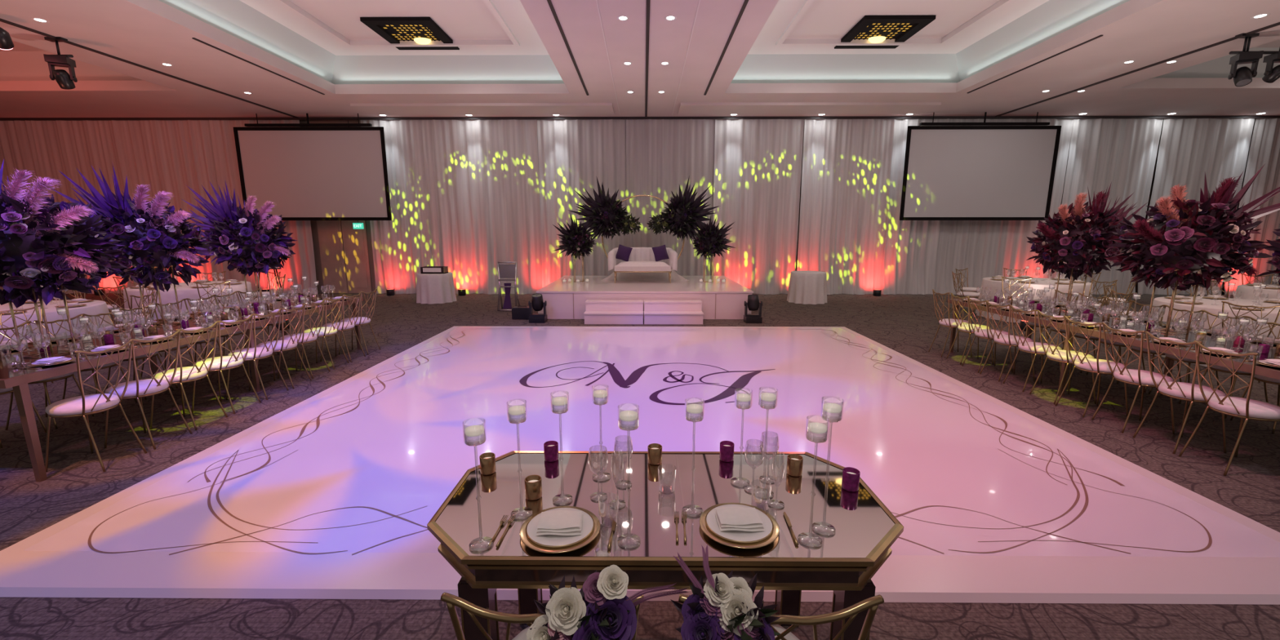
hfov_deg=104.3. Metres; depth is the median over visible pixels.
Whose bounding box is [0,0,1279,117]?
ceiling
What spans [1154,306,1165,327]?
wine glass
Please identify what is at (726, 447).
votive candle
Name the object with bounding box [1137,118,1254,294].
drape
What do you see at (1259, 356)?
water glass
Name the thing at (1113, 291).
dining chair
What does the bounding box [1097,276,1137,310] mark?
dining chair
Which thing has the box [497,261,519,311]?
metal stand
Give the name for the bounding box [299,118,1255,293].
wall
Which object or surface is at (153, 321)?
dinner plate
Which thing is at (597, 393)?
candle
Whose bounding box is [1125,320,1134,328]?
votive candle
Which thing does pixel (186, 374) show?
dining chair
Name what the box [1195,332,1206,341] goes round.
votive candle
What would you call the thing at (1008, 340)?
dining chair
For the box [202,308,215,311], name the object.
napkin
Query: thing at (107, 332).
votive candle
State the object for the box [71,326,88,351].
wine glass
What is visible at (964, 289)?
dining chair
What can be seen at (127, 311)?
wine glass
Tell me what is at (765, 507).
water glass
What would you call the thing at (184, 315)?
napkin
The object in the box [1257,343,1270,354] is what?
votive candle
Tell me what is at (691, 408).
candle
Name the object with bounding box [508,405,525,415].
candle
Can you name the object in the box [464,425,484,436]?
candle
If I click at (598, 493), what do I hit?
wine glass
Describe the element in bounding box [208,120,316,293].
drape
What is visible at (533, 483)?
votive candle
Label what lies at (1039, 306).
votive candle
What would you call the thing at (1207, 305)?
round table
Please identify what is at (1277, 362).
napkin
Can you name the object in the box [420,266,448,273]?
box
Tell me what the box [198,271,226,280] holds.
dining chair
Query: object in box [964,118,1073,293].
drape
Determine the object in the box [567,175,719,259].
floral arrangement
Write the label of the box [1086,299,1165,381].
dining chair
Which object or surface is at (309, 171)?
projection screen
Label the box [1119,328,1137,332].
napkin
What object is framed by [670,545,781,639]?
bouquet
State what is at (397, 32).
diffuser
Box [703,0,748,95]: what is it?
trim
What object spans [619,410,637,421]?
candle
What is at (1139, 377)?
dining chair
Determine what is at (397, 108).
ceiling panel
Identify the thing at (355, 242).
door
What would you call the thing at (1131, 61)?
recessed light
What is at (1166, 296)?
dinner plate
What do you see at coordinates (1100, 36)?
trim
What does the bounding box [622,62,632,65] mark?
recessed light
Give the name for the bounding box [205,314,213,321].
votive candle
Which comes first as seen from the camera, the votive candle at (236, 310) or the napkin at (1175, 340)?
the napkin at (1175, 340)
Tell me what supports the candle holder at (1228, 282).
on the round table at (1207, 305)
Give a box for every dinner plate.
[0,346,22,351]
[31,357,72,364]
[44,336,75,341]
[57,303,84,306]
[66,299,92,302]
[88,328,119,332]
[89,346,125,351]
[131,320,157,324]
[525,506,595,547]
[705,503,773,542]
[1115,331,1141,334]
[1153,338,1186,343]
[1164,323,1192,327]
[1165,296,1189,298]
[1201,348,1238,354]
[1204,330,1237,334]
[1234,306,1262,309]
[1253,338,1279,343]
[1257,360,1279,366]
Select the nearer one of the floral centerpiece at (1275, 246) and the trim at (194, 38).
the floral centerpiece at (1275, 246)
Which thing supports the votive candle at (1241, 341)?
on the banquet table at (1261, 370)
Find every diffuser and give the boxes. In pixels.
[383,25,435,39]
[854,23,912,38]
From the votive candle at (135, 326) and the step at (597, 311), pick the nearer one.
the votive candle at (135, 326)
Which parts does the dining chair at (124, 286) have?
backrest, seat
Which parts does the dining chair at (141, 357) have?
backrest, leg, leg, seat frame, leg, seat, leg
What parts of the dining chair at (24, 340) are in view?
seat, backrest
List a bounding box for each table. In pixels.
[0,297,363,481]
[0,299,112,342]
[123,280,254,323]
[416,271,456,303]
[426,450,903,639]
[786,271,826,304]
[946,298,1279,395]
[975,276,1093,323]
[1150,296,1279,367]
[1234,284,1279,300]
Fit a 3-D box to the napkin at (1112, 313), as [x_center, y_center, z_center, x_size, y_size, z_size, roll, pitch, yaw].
[5.425,-0.090,5.739,0.098,0.027,0.127,-1,10,-6]
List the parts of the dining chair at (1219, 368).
leg, seat, seat frame, leg, backrest, leg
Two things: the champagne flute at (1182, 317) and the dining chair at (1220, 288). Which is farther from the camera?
the dining chair at (1220, 288)
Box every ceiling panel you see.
[350,102,614,115]
[678,102,941,114]
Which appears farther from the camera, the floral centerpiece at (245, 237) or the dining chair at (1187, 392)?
the floral centerpiece at (245, 237)
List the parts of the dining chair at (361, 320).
leg, seat, leg, backrest, leg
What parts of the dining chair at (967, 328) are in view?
leg, backrest, leg, seat, leg, leg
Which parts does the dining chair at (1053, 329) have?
seat, backrest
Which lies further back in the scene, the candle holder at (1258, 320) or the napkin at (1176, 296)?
the napkin at (1176, 296)
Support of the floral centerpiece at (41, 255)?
on the banquet table at (17, 378)
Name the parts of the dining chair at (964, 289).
backrest, seat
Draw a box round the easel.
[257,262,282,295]
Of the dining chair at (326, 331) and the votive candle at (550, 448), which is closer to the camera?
the votive candle at (550, 448)
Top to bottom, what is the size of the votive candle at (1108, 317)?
0.070 m
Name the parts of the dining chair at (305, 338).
leg, leg, seat, seat frame, leg, backrest, leg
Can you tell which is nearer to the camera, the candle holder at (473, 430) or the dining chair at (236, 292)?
the candle holder at (473, 430)
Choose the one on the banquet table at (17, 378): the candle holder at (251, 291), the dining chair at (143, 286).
the candle holder at (251, 291)
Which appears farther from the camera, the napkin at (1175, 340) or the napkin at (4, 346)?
the napkin at (1175, 340)
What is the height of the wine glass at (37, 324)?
0.194 m
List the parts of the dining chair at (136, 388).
leg, seat, leg, seat frame, leg, backrest, leg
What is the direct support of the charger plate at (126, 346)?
on the banquet table at (17, 378)
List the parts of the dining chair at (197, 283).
seat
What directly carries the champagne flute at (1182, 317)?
on the banquet table at (1261, 370)
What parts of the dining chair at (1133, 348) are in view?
leg, seat, seat frame, leg, leg, backrest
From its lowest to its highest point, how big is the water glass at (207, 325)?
0.090 m
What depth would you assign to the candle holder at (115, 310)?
4.55 m
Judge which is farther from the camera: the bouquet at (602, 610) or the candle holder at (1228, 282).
the candle holder at (1228, 282)
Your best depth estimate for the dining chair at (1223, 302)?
5.69 m
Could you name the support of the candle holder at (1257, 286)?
on the round table at (1207, 305)
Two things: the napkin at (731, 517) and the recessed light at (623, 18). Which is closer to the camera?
the napkin at (731, 517)
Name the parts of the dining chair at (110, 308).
backrest, seat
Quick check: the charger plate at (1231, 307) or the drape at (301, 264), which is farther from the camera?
the drape at (301, 264)
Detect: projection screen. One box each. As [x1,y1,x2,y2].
[233,113,391,220]
[899,111,1061,220]
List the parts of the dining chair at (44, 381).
leg, backrest, leg, seat frame, leg, seat, leg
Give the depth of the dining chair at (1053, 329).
6.46 m
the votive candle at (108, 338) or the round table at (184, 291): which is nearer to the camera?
the votive candle at (108, 338)
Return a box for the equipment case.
[511,306,533,319]
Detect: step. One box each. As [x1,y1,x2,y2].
[583,299,643,324]
[644,299,703,324]
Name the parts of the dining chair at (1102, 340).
seat, seat frame, leg, leg, backrest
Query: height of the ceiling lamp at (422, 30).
0.097 m
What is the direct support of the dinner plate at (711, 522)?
on the charger plate at (774, 535)
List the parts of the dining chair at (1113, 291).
backrest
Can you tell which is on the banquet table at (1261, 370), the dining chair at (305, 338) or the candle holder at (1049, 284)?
the candle holder at (1049, 284)
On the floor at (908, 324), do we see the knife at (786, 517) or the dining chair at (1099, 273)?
the dining chair at (1099, 273)
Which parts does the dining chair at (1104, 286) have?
backrest, seat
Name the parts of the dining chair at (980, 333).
leg, backrest, seat frame, leg, seat, leg, leg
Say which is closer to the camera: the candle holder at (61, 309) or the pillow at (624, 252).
the candle holder at (61, 309)
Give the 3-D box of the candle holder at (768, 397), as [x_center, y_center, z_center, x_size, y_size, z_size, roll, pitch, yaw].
[0.451,0.438,1.780,0.072,0.395,0.072,0,10,0]
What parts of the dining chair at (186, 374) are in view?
leg, seat, leg, leg, seat frame, backrest, leg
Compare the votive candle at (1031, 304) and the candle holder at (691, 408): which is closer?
the candle holder at (691, 408)
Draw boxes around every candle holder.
[56,307,72,347]
[78,315,95,347]
[111,307,124,336]
[113,310,128,339]
[147,302,160,329]
[163,312,173,329]
[189,299,199,324]
[190,306,199,321]
[211,287,221,316]
[225,287,235,316]
[245,290,253,312]
[462,418,493,551]
[506,400,532,519]
[550,391,573,505]
[591,385,610,480]
[617,404,640,548]
[681,398,704,516]
[730,388,752,487]
[753,387,777,497]
[797,416,829,546]
[812,396,844,535]
[1045,284,1055,311]
[1073,302,1083,318]
[1093,302,1101,318]
[1102,306,1111,323]
[1132,293,1141,325]
[1174,318,1187,337]
[1212,311,1228,341]
[1227,281,1235,303]
[1232,317,1250,349]
[1249,317,1268,349]
[1251,284,1261,306]
[1253,283,1266,305]
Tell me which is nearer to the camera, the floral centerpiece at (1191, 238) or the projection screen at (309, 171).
the floral centerpiece at (1191, 238)
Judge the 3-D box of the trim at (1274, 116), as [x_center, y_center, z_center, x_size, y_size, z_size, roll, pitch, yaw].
[0.110,-5.290,13.017,38.000,0.060,0.040,0,10,0]
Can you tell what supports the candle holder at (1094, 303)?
on the banquet table at (1261, 370)
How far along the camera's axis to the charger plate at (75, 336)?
4.33 m
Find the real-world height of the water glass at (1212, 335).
0.090 m
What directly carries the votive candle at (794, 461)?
on the table at (846, 562)
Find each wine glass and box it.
[10,336,30,364]
[17,326,35,351]
[26,324,39,348]
[34,333,50,355]
[71,319,87,341]
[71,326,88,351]
[92,324,106,346]
[118,311,131,332]
[122,318,134,341]
[139,316,151,335]
[157,305,168,324]
[164,311,175,332]
[587,446,608,501]
[613,436,632,488]
[744,440,764,493]
[759,431,778,483]
[1108,306,1120,327]
[1145,313,1159,334]
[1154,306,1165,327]
[1188,312,1200,333]
[1191,320,1204,341]
[1192,313,1207,334]
[1222,326,1236,348]
[1240,328,1257,353]
[1242,320,1256,343]
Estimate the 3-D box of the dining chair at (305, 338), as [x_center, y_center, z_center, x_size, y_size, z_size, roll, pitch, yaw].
[-4.032,0.220,5.922,0.469,0.906,0.400,0,10,2]
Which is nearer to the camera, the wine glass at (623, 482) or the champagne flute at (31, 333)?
the wine glass at (623, 482)
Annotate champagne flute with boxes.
[31,333,42,359]
[88,323,100,348]
[91,315,101,337]
[135,315,144,338]
[609,452,626,508]
[768,452,784,508]
[1178,317,1189,340]
[1227,325,1239,351]
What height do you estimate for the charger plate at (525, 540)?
0.014 m
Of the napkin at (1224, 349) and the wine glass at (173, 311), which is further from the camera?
the wine glass at (173, 311)
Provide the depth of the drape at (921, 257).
13.58 m
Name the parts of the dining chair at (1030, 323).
seat, seat frame, backrest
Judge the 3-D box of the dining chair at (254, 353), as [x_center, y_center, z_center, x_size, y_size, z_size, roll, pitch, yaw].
[-4.024,0.351,5.184,0.469,0.906,0.400,0,10,0]
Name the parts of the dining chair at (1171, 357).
leg, seat, leg, seat frame, leg, leg, backrest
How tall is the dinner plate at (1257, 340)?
0.014 m
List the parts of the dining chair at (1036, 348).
leg, backrest, leg, seat frame, seat, leg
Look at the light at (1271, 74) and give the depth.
7.65 m
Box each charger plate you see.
[0,346,24,352]
[26,357,75,366]
[37,336,77,342]
[55,304,86,307]
[66,299,93,302]
[86,328,121,333]
[87,346,128,352]
[180,328,209,333]
[520,506,599,553]
[699,502,779,548]
[1077,324,1102,328]
[1111,330,1145,335]
[1151,338,1175,344]
[1161,323,1195,328]
[1174,301,1203,303]
[1200,296,1228,299]
[1200,348,1240,355]
[1202,330,1239,335]
[1231,306,1264,310]
[1249,338,1276,344]
[1256,360,1279,368]
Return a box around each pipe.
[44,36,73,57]
[1228,32,1279,54]
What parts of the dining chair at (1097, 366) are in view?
leg, backrest, leg, seat frame, leg, seat, leg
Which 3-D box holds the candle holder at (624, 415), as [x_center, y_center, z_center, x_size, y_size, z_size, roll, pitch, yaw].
[-0.034,0.468,1.495,0.072,0.435,0.072,0,10,0]
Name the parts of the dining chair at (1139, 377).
leg, backrest, leg, seat frame, leg, seat, leg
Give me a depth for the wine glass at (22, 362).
3.59 m
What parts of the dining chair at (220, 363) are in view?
leg, seat, leg, seat frame, leg, backrest, leg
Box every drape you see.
[0,120,42,290]
[31,120,144,293]
[121,120,231,284]
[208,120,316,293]
[360,120,458,293]
[448,119,542,294]
[537,119,626,287]
[626,119,715,275]
[712,119,804,294]
[796,119,894,294]
[880,118,983,294]
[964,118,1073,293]
[1051,118,1163,294]
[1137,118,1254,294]
[1224,118,1279,294]
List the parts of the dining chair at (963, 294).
backrest, seat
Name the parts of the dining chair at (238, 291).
backrest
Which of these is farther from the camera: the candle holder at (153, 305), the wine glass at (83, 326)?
the candle holder at (153, 305)
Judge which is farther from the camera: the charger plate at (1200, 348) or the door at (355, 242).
the door at (355, 242)
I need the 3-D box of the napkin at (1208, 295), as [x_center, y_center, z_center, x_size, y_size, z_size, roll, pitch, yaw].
[8.313,-0.341,7.181,0.148,0.032,0.114,3,10,15]
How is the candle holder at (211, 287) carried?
on the banquet table at (17, 378)
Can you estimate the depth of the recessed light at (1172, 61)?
8.82 m
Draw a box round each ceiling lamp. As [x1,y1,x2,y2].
[360,17,459,49]
[834,15,936,48]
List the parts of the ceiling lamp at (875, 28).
lamp shade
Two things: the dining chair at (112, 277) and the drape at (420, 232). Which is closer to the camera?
the dining chair at (112, 277)
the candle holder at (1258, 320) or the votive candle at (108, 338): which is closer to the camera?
the candle holder at (1258, 320)
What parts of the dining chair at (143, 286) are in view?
seat, backrest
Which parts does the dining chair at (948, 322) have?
leg, backrest, leg, seat frame, seat, leg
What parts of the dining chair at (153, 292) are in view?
seat, backrest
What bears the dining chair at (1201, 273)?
on the floor at (908, 324)
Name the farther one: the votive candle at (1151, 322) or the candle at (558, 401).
the votive candle at (1151, 322)
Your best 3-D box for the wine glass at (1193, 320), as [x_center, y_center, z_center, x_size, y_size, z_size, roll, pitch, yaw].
[4.764,0.102,4.255,0.076,0.194,0.075,0,10,0]
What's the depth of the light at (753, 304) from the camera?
9.38 m
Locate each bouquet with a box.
[526,564,688,639]
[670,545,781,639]
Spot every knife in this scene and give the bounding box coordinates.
[607,523,616,550]
[782,511,798,545]
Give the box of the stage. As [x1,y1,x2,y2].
[535,275,753,319]
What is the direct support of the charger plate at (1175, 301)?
on the round table at (1207, 305)
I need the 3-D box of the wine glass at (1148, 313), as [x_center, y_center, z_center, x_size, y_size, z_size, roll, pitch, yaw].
[4.767,0.036,4.624,0.076,0.194,0.075,0,10,0]
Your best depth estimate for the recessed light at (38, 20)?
7.06 m
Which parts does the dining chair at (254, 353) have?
leg, leg, seat, seat frame, leg, backrest, leg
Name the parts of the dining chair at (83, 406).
leg, seat, seat frame, leg, leg, backrest, leg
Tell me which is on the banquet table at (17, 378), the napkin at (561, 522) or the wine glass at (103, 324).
the wine glass at (103, 324)
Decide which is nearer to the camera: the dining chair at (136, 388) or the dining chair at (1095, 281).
the dining chair at (136, 388)
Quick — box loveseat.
[608,247,677,283]
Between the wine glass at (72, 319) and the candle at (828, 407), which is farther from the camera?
the wine glass at (72, 319)
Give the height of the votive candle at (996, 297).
0.070 m
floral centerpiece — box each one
[0,160,128,358]
[51,165,213,327]
[180,182,297,306]
[1026,182,1148,311]
[1105,164,1279,333]
[1253,223,1279,285]
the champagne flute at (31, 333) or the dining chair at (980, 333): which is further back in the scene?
the dining chair at (980, 333)
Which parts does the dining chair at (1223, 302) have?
backrest, seat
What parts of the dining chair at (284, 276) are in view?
seat, backrest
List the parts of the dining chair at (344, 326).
leg, seat, seat frame, leg, backrest, leg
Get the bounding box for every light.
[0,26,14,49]
[30,17,49,22]
[43,40,77,89]
[160,62,173,66]
[528,293,547,323]
[617,15,629,21]
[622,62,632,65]
[660,62,670,65]
[664,15,676,21]
[743,294,762,323]
[1121,60,1136,63]
[1164,60,1178,63]
[1227,36,1263,86]
[1250,13,1270,18]
[1262,47,1279,83]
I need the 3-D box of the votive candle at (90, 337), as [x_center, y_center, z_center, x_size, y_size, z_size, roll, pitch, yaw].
[-4.764,0.161,4.282,0.060,0.070,0.059,0,10,0]
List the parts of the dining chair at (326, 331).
leg, leg, seat, seat frame, leg, backrest, leg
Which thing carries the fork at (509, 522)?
on the table at (846, 562)
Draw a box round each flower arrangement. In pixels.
[552,213,596,282]
[691,216,735,282]
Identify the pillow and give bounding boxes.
[615,244,632,261]
[652,244,669,261]
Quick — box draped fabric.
[602,269,687,280]
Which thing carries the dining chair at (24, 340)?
on the floor at (908, 324)
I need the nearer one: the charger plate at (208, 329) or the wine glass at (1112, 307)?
the charger plate at (208, 329)
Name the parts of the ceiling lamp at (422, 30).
lamp shade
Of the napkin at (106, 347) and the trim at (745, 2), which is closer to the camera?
the napkin at (106, 347)
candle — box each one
[37,341,49,351]
[81,333,93,343]
[100,330,110,339]
[102,333,114,343]
[133,327,142,336]
[134,324,143,333]
[147,324,157,333]
[180,319,189,326]
[204,311,212,319]
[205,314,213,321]
[220,311,227,319]
[233,306,240,312]
[240,307,248,315]
[253,302,259,308]
[266,302,272,308]
[280,297,286,303]
[284,299,290,305]
[311,294,316,300]
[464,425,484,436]
[479,452,496,475]
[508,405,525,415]
[524,475,542,500]
[543,440,558,462]
[551,396,567,405]
[593,390,607,397]
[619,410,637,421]
[647,443,662,465]
[686,404,702,413]
[719,440,734,462]
[736,393,751,401]
[760,392,776,401]
[786,453,803,476]
[808,422,826,433]
[822,403,841,413]
[841,466,860,492]
[993,295,999,301]
[1006,298,1013,304]
[1028,300,1035,306]
[1035,303,1043,309]
[1053,306,1061,313]
[1066,309,1074,315]
[1082,309,1089,315]
[1085,313,1093,320]
[1102,313,1110,320]
[1111,317,1120,325]
[1119,315,1127,323]
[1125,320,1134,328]
[1145,320,1155,328]
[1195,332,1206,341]
[1214,335,1226,345]
[1233,336,1245,345]
[1240,319,1248,322]
[1257,319,1266,322]
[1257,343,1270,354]
[1275,343,1279,353]
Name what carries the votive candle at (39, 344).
on the banquet table at (17, 378)
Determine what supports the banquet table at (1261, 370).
on the floor at (908, 324)
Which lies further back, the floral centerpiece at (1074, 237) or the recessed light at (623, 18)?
the recessed light at (623, 18)
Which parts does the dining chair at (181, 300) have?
backrest, leg, seat frame, leg, seat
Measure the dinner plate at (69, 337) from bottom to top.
0.014 m
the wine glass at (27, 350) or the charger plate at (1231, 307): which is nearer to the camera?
the wine glass at (27, 350)
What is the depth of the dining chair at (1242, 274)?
9.64 m
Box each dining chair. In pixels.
[0,304,53,382]
[0,320,94,430]
[0,386,47,448]
[33,314,137,413]
[44,339,147,472]
[54,288,85,300]
[71,289,120,324]
[80,307,173,399]
[93,284,151,323]
[104,328,192,449]
[107,291,162,360]
[111,276,136,297]
[114,284,157,324]
[120,302,201,388]
[150,320,227,430]
[154,298,223,377]
[186,294,247,369]
[191,314,261,413]
[195,280,231,311]
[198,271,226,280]
[213,290,275,360]
[226,307,288,399]
[237,288,294,354]
[253,271,280,297]
[254,274,285,300]
[256,302,311,388]
[277,298,330,378]
[300,295,349,369]
[320,291,365,362]
[338,288,380,355]
[440,591,644,639]
[678,593,884,639]
[928,288,972,357]
[946,292,993,364]
[949,271,980,317]
[955,267,980,309]
[961,296,1013,373]
[979,299,1035,381]
[998,276,1031,324]
[1003,267,1027,276]
[1003,304,1062,391]
[1018,288,1079,356]
[1029,310,1096,404]
[1039,292,1103,364]
[1054,315,1128,417]
[1061,296,1133,373]
[1071,280,1117,307]
[1075,272,1101,291]
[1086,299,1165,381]
[1091,322,1174,434]
[1096,282,1144,341]
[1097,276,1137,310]
[1104,288,1161,358]
[1116,304,1204,392]
[1132,331,1226,453]
[1148,309,1245,404]
[1166,284,1203,297]
[1178,340,1279,475]
[1187,315,1279,418]
[1192,273,1202,297]
[1206,280,1229,297]
[1212,301,1279,382]
[1230,373,1279,433]
[1240,273,1274,284]
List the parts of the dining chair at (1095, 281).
seat, backrest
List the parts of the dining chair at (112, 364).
backrest, leg, leg, seat frame, seat, leg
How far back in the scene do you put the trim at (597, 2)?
8.08 m
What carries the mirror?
on the table at (846, 562)
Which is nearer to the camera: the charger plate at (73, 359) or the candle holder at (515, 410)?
the candle holder at (515, 410)
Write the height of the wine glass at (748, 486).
0.184 m
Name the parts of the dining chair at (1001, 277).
backrest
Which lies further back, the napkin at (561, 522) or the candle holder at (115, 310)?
the candle holder at (115, 310)
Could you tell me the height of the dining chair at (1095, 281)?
0.906 m
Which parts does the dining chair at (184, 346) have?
backrest, leg, leg, leg, seat frame, seat, leg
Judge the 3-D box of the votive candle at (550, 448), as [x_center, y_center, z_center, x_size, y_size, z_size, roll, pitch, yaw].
[-0.372,0.550,2.083,0.060,0.070,0.059,0,10,0]
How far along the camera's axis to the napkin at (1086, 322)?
5.01 m
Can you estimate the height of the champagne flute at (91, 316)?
0.199 m
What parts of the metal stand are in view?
panel, panel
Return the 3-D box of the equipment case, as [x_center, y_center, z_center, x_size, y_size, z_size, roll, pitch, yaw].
[-2.342,-0.161,9.893,0.360,0.247,0.240,0,10,0]
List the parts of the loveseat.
seat, frame, backrest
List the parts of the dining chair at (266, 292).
seat, backrest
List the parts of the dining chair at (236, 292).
backrest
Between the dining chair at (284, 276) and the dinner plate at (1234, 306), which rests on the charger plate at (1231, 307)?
the dinner plate at (1234, 306)
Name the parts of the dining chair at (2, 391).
seat, seat frame, leg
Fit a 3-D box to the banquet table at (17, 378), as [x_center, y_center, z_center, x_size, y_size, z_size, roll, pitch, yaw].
[-4.679,0.400,5.314,1.200,0.760,4.150,0,10,0]
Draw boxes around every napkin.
[0,344,17,350]
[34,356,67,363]
[45,334,68,340]
[62,302,80,306]
[71,297,87,301]
[93,326,115,331]
[93,344,120,351]
[134,320,152,324]
[142,334,166,340]
[170,313,186,317]
[184,326,204,330]
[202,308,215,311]
[220,320,235,324]
[535,510,583,535]
[715,506,764,531]
[1027,297,1040,300]
[1049,301,1063,304]
[1083,321,1102,325]
[1101,310,1117,314]
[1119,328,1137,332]
[1133,315,1147,319]
[1159,337,1182,342]
[1169,321,1187,326]
[1175,295,1184,297]
[1179,299,1198,302]
[1206,294,1223,297]
[1207,346,1234,352]
[1208,328,1231,333]
[1258,337,1279,342]
[1262,285,1277,288]
[1262,359,1279,364]
[1267,298,1279,302]
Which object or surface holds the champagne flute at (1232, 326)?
on the banquet table at (1261, 370)
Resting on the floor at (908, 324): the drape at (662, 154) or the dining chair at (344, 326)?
the dining chair at (344, 326)
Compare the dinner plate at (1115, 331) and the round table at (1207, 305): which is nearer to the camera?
the dinner plate at (1115, 331)
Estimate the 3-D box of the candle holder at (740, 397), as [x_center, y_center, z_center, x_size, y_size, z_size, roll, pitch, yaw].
[0.382,0.439,1.862,0.072,0.365,0.072,0,10,0]
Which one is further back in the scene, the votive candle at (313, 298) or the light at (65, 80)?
the light at (65, 80)
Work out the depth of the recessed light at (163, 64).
8.96 m
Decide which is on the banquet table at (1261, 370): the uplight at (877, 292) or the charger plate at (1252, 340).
the charger plate at (1252, 340)
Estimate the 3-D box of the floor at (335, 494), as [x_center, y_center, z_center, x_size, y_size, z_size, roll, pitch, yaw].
[0.129,0.710,5.639,7.070,0.033,6.740,0,10,0]
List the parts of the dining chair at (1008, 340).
leg, backrest, leg, seat frame, seat, leg, leg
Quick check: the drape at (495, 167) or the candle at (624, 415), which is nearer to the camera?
the candle at (624, 415)
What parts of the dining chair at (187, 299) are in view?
backrest, seat frame, leg, seat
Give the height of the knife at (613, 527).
0.010 m
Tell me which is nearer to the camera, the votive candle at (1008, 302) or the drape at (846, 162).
the votive candle at (1008, 302)
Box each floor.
[0,293,1279,639]
[0,326,1279,604]
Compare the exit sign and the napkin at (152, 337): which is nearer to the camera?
the napkin at (152, 337)
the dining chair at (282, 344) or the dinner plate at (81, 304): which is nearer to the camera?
the dining chair at (282, 344)
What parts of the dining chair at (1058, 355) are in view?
leg, backrest, seat frame, leg, leg, seat, leg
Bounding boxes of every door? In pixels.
[316,220,348,293]
[341,220,372,293]
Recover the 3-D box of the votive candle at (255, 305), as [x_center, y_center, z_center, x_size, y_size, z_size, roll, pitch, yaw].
[-4.788,-0.179,6.202,0.060,0.070,0.059,0,10,0]
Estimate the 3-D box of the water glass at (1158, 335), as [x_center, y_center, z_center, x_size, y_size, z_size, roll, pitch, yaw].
[4.706,0.106,4.535,0.072,0.090,0.072,0,10,0]
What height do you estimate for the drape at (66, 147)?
4.630 m
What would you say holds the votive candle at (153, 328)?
on the banquet table at (17, 378)
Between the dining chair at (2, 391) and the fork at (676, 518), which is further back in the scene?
the dining chair at (2, 391)
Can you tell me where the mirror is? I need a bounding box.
[435,453,895,557]
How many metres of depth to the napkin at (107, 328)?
4.72 m
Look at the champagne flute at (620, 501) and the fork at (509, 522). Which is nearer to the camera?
the fork at (509, 522)
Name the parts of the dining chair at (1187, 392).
leg, backrest, seat frame, leg, leg, seat, leg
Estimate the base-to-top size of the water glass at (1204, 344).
0.090 m
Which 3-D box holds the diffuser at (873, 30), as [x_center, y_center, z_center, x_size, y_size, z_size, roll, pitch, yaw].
[4.542,-5.430,9.350,1.030,0.010,1.220,0,10,0]
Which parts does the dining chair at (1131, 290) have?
seat, backrest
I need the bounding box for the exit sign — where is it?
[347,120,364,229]
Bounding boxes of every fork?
[487,515,508,547]
[495,515,515,547]
[674,511,679,542]
[681,511,686,542]
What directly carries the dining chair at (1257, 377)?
on the floor at (908, 324)
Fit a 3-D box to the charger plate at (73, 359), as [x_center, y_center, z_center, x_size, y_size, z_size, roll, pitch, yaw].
[-4.262,0.309,3.603,0.232,0.013,0.232,0,10,0]
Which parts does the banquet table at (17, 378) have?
leg, leg, frame, leg, leg, leg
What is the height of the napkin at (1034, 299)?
0.027 m
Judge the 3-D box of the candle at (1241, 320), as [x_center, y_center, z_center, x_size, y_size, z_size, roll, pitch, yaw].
[4.895,0.003,4.023,0.048,0.021,0.048,0,10,0]
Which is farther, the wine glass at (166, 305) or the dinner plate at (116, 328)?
the wine glass at (166, 305)
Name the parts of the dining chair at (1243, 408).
leg, backrest, leg, leg, seat, seat frame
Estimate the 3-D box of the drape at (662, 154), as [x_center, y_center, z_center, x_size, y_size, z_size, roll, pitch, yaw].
[0.800,-3.004,13.416,2.341,4.630,0.206,0,10,0]
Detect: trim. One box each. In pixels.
[0,17,298,118]
[0,115,1279,120]
[191,37,324,94]
[546,0,588,95]
[595,0,620,115]
[644,0,649,117]
[671,0,700,115]
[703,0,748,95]
[967,35,1102,93]
[995,22,1279,116]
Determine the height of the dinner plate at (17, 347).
0.014 m
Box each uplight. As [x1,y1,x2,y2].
[93,288,105,295]
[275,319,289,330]
[386,288,395,295]
[457,288,466,295]
[872,288,881,296]
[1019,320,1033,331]
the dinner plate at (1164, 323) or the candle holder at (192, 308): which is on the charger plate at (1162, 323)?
the dinner plate at (1164, 323)
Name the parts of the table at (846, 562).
leg, leg trim, leg trim, leg, leg, leg trim, leg trim, leg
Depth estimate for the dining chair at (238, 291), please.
7.00 m
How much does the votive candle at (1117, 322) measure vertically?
0.070 m
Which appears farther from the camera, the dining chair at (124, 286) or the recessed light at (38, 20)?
the dining chair at (124, 286)
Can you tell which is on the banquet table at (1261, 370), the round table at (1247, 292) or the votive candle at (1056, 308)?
the votive candle at (1056, 308)
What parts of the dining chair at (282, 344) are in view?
leg, seat, seat frame, leg, backrest, leg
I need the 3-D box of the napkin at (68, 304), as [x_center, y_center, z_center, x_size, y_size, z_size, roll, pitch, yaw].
[-7.324,-0.202,6.394,0.114,0.032,0.148,-4,11,-20]
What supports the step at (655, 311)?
on the floor at (908, 324)
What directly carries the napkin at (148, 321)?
on the dinner plate at (153, 321)
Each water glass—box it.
[0,342,11,355]
[4,353,21,368]
[53,332,66,343]
[66,342,81,355]
[161,324,173,334]
[199,317,208,327]
[598,495,618,526]
[657,465,676,493]
[751,480,771,511]
[1111,319,1122,328]
[1150,325,1162,337]
[1194,334,1208,346]
[1211,326,1224,337]
[1248,344,1263,357]
[1262,334,1276,346]

